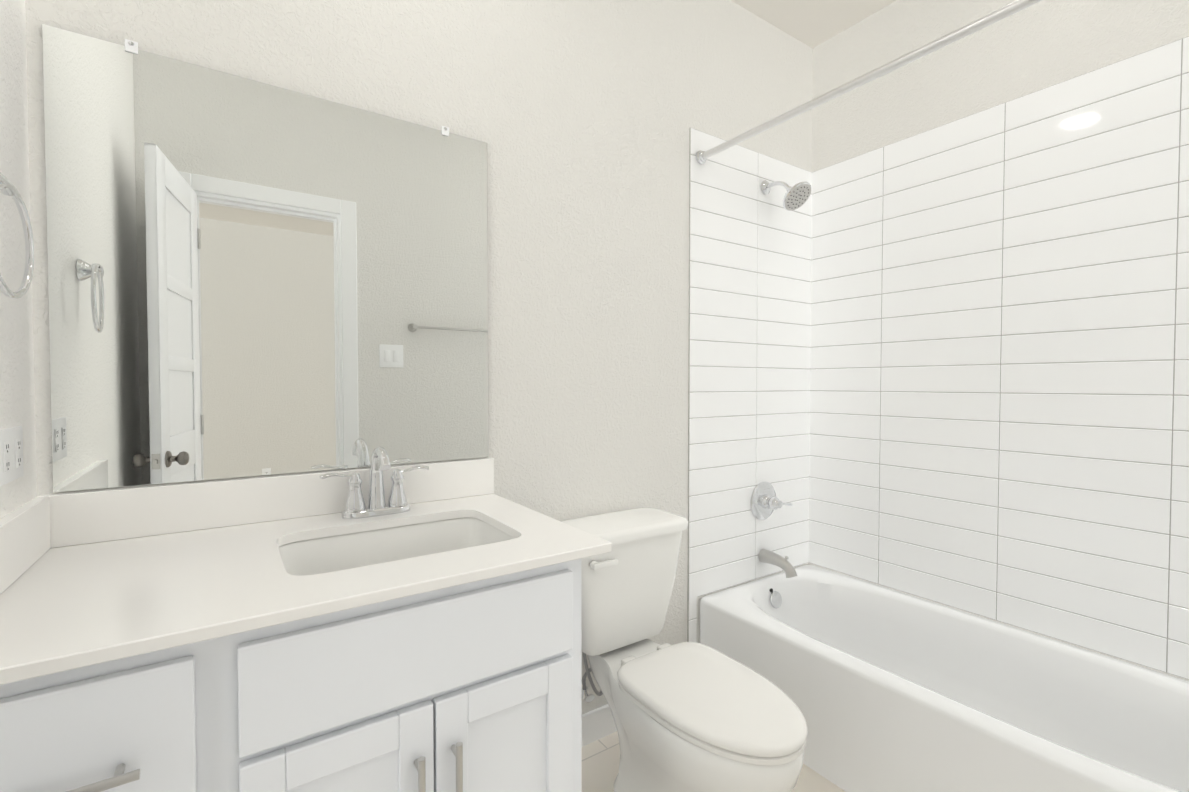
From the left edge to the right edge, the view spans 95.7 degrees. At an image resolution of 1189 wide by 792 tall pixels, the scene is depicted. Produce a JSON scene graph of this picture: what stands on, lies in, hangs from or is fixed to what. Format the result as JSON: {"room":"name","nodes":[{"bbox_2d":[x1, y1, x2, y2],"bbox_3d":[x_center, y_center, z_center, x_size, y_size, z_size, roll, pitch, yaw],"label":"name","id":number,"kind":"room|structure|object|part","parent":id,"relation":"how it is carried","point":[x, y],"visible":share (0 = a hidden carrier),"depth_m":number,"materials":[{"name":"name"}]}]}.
{"room":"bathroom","nodes":[
{"label":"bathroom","id":0,"kind":"room"},
{"bbox_2d":[0,0,36,517],"bbox_3d":[-0.699,-0.170,0.345,0.120,2.800,1.695,-1,2,-34],"label":"wall","id":1,"kind":"structure","parent":0,"point":[17,399],"depth_m":1.00,"materials":[{"name":"white paint"}]},
{"bbox_2d":[0,426,23,485],"bbox_3d":[-1.027,0.104,0.946,0.008,0.094,0.130,-1,2,-34],"label":"electrical outlet","id":2,"kind":"object","parent":1,"relation":"attached to","point":[11,454],"visible":0.98,"depth_m":0.94,"materials":[{"name":"white plastic"}]},
{"bbox_2d":[0,172,33,298],"bbox_3d":[-0.900,-0.248,0.798,0.058,0.198,0.201,-1,2,-34],"label":"towel ring","id":3,"kind":"object","parent":1,"relation":"attached to","point":[7,187],"visible":1,"depth_m":0.86,"materials":[{"name":"silver metal"}]},
{"bbox_2d":[25,0,812,713],"bbox_3d":[-0.088,-0.204,1.859,2.836,2.800,0.120,-1,2,-34],"label":"wall","id":4,"kind":"structure","parent":0,"point":[579,116],"depth_m":1.77,"materials":[{"name":"white paint"}]},
{"bbox_2d":[0,458,493,594],"bbox_3d":[-0.543,0.253,1.106,0.979,0.107,0.624,-1,2,-34],"label":"backsplash","id":5,"kind":"structure","parent":4,"relation":"attached to","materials":[{"name":"stone"}]},
{"bbox_2d":[42,24,488,491],"bbox_3d":[-0.713,-0.280,1.353,0.946,0.940,0.006,-1,2,-34],"label":"mirror","id":6,"kind":"object","parent":4,"relation":"attached to","point":[248,277],"visible":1,"depth_m":1.27,"materials":[{"name":"silver glass"}]},
{"bbox_2d":[124,39,137,53],"bbox_3d":[-0.988,-0.746,1.147,0.022,0.025,0.005,-1,2,-34],"label":"mirror clip","id":7,"kind":"object","parent":6,"relation":"attached to","point":[131,46],"depth_m":1.15,"materials":[{"name":"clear plastic"}]},
{"bbox_2d":[441,126,448,135],"bbox_3d":[-0.424,-0.755,1.531,0.022,0.025,0.005,-1,2,-34],"label":"mirror clip","id":8,"kind":"object","parent":6,"relation":"attached to","point":[445,130],"depth_m":1.53,"materials":[{"name":"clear plastic"}]},
{"bbox_2d":[582,704,616,746],"bbox_3d":[0.033,1.143,1.889,0.815,0.105,0.014,-1,2,-34],"label":"baseboard","id":9,"kind":"structure","parent":4,"relation":"attached to","point":[598,723],"depth_m":1.87,"materials":[{"name":"white paint"}]},
{"bbox_2d":[687,594,696,642],"bbox_3d":[0.387,0.986,2.133,0.045,0.408,0.008,-1,2,-34],"label":"wall tile","id":10,"kind":"structure","parent":4,"relation":"attached to","point":[691,619],"depth_m":2.12,"materials":[{"name":"white tile"}]},
{"bbox_2d":[687,127,811,598],"bbox_3d":[0.691,-0.122,2.314,0.780,1.836,0.008,-1,2,-34],"label":"wall tile","id":11,"kind":"structure","parent":4,"relation":"attached to","point":[749,335],"depth_m":2.27,"materials":[{"name":"white tile"}]},
{"bbox_2d":[750,482,791,519],"bbox_3d":[0.769,0.459,2.320,0.183,0.168,0.090,-1,2,-34],"label":"shower valve","id":12,"kind":"object","parent":11,"relation":"attached to","point":[765,502],"visible":1,"depth_m":2.32,"materials":[{"name":"silver metal"}]},
{"bbox_2d":[758,549,797,577],"bbox_3d":[0.785,0.715,2.289,0.060,0.089,0.171,-1,2,-34],"label":"tub spout","id":13,"kind":"object","parent":11,"relation":"attached to","point":[774,558],"visible":1,"depth_m":2.27,"materials":[{"name":"silver metal"}]},
{"bbox_2d":[761,180,811,210],"bbox_3d":[0.796,-0.848,2.238,0.128,0.159,0.207,-1,2,-34],"label":"shower head","id":14,"kind":"object","parent":11,"relation":"attached to","point":[797,195],"visible":1,"depth_m":2.20},
{"bbox_2d":[696,0,1042,164],"bbox_3d":[0.852,-0.915,1.458,0.052,0.052,1.556,-1,2,-34],"label":"shower rod","id":15,"kind":"object","parent":11,"relation":"attached to","point":[1012,8],"visible":0.98,"depth_m":1.51,"materials":[{"name":"silver metal"}]},
{"bbox_2d":[582,731,845,791],"bbox_3d":[0.389,1.241,1.192,2.836,0.060,1.815,-1,2,-34],"label":"floor","id":16,"kind":"structure","parent":0,"point":[600,762],"depth_m":1.71,"materials":[{"name":"tile"}]},
{"bbox_2d":[0,446,611,791],"bbox_3d":[-0.536,0.672,1.106,0.979,1.082,0.648,-1,2,-34],"label":"bathroom vanity","id":17,"kind":"object","parent":16,"relation":"on","point":[381,624],"visible":1,"depth_m":0.91,"materials":[{"name":"white paint"}]},
{"bbox_2d":[0,494,611,684],"bbox_3d":[-0.543,0.317,1.107,0.979,0.020,0.624,-1,2,-34],"label":"countertop","id":18,"kind":"structure","parent":17,"relation":"on","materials":[{"name":"stone"}]},
{"bbox_2d":[319,446,428,518],"bbox_3d":[-0.535,0.213,1.341,0.262,0.176,0.132,-1,2,-34],"label":"faucet","id":19,"kind":"object","parent":18,"relation":"on","point":[397,507],"depth_m":1.36,"materials":[{"name":"silver metal"}]},
{"bbox_2d":[278,517,514,575],"bbox_3d":[-0.422,0.367,1.175,0.526,0.223,0.395,-1,2,-34],"label":"sink","id":20,"kind":"object","parent":18,"relation":"in","point":[365,545],"depth_m":1.28,"materials":[{"name":"white ceramic"}]},
{"bbox_2d":[560,508,807,791],"bbox_3d":[0.235,0.807,1.539,0.456,0.792,0.790,-1,2,-34],"label":"toilet","id":21,"kind":"object","parent":16,"relation":"on","point":[692,717],"visible":1,"depth_m":1.48,"materials":[{"name":"white ceramic"}]},
{"bbox_3d":[0.029,0.497,1.591,0.088,0.026,0.024,-1,2,-34],"label":"lever","id":22,"kind":"part","parent":21,"relation":"part of","materials":[{"name":"white ceramic"}]},
{"bbox_3d":[0.079,0.425,1.759,0.456,0.039,0.236,-1,2,-34],"label":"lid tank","id":23,"kind":"part","parent":21,"relation":"part of","materials":[{"name":"white ceramic"}]},
{"bbox_3d":[0.078,0.621,1.765,0.428,0.351,0.210,-1,2,-34],"label":"tank","id":24,"kind":"part","parent":21,"relation":"part of","materials":[{"name":"white ceramic"}]},
{"bbox_3d":[0.241,1.010,1.536,0.346,0.386,0.752,-1,2,-34],"label":"bowl","id":25,"kind":"part","parent":21,"relation":"part of","materials":[{"name":"white ceramic"}]},
{"bbox_3d":[0.306,0.794,1.435,0.348,0.046,0.539,-1,2,-34],"label":"seat","id":26,"kind":"part","parent":21,"relation":"part of","materials":[{"name":"white plastic"}]},
{"bbox_2d":[700,564,1188,791],"bbox_3d":[1.154,1.006,1.708,0.736,0.386,1.568,-1,2,-34],"label":"bathtub","id":27,"kind":"object","parent":16,"relation":"on","point":[884,689],"visible":0.98,"depth_m":1.68,"materials":[{"name":"white ceramic"}]},
{"bbox_2d":[731,0,896,47],"bbox_3d":[0.389,-1.628,1.126,2.836,0.080,1.815,-1,2,-34],"label":"ceiling","id":28,"kind":"structure","parent":0,"point":[812,23],"depth_m":2.28,"materials":[{"name":"white paint"}]},
{"bbox_2d":[808,0,1188,680],"bbox_3d":[1.545,-0.205,1.874,0.120,2.800,1.695,-1,2,-34],"label":"wall","id":29,"kind":"structure","parent":0,"point":[1034,48],"depth_m":2.02,"materials":[{"name":"white paint"}]},
{"bbox_2d":[808,36,1188,679],"bbox_3d":[1.455,-0.112,1.893,0.008,1.836,1.566,-1,2,-34],"label":"wall tile","id":30,"kind":"structure","parent":29,"relation":"attached to","point":[999,377],"depth_m":1.85,"materials":[{"name":"white tile"}]}
]}

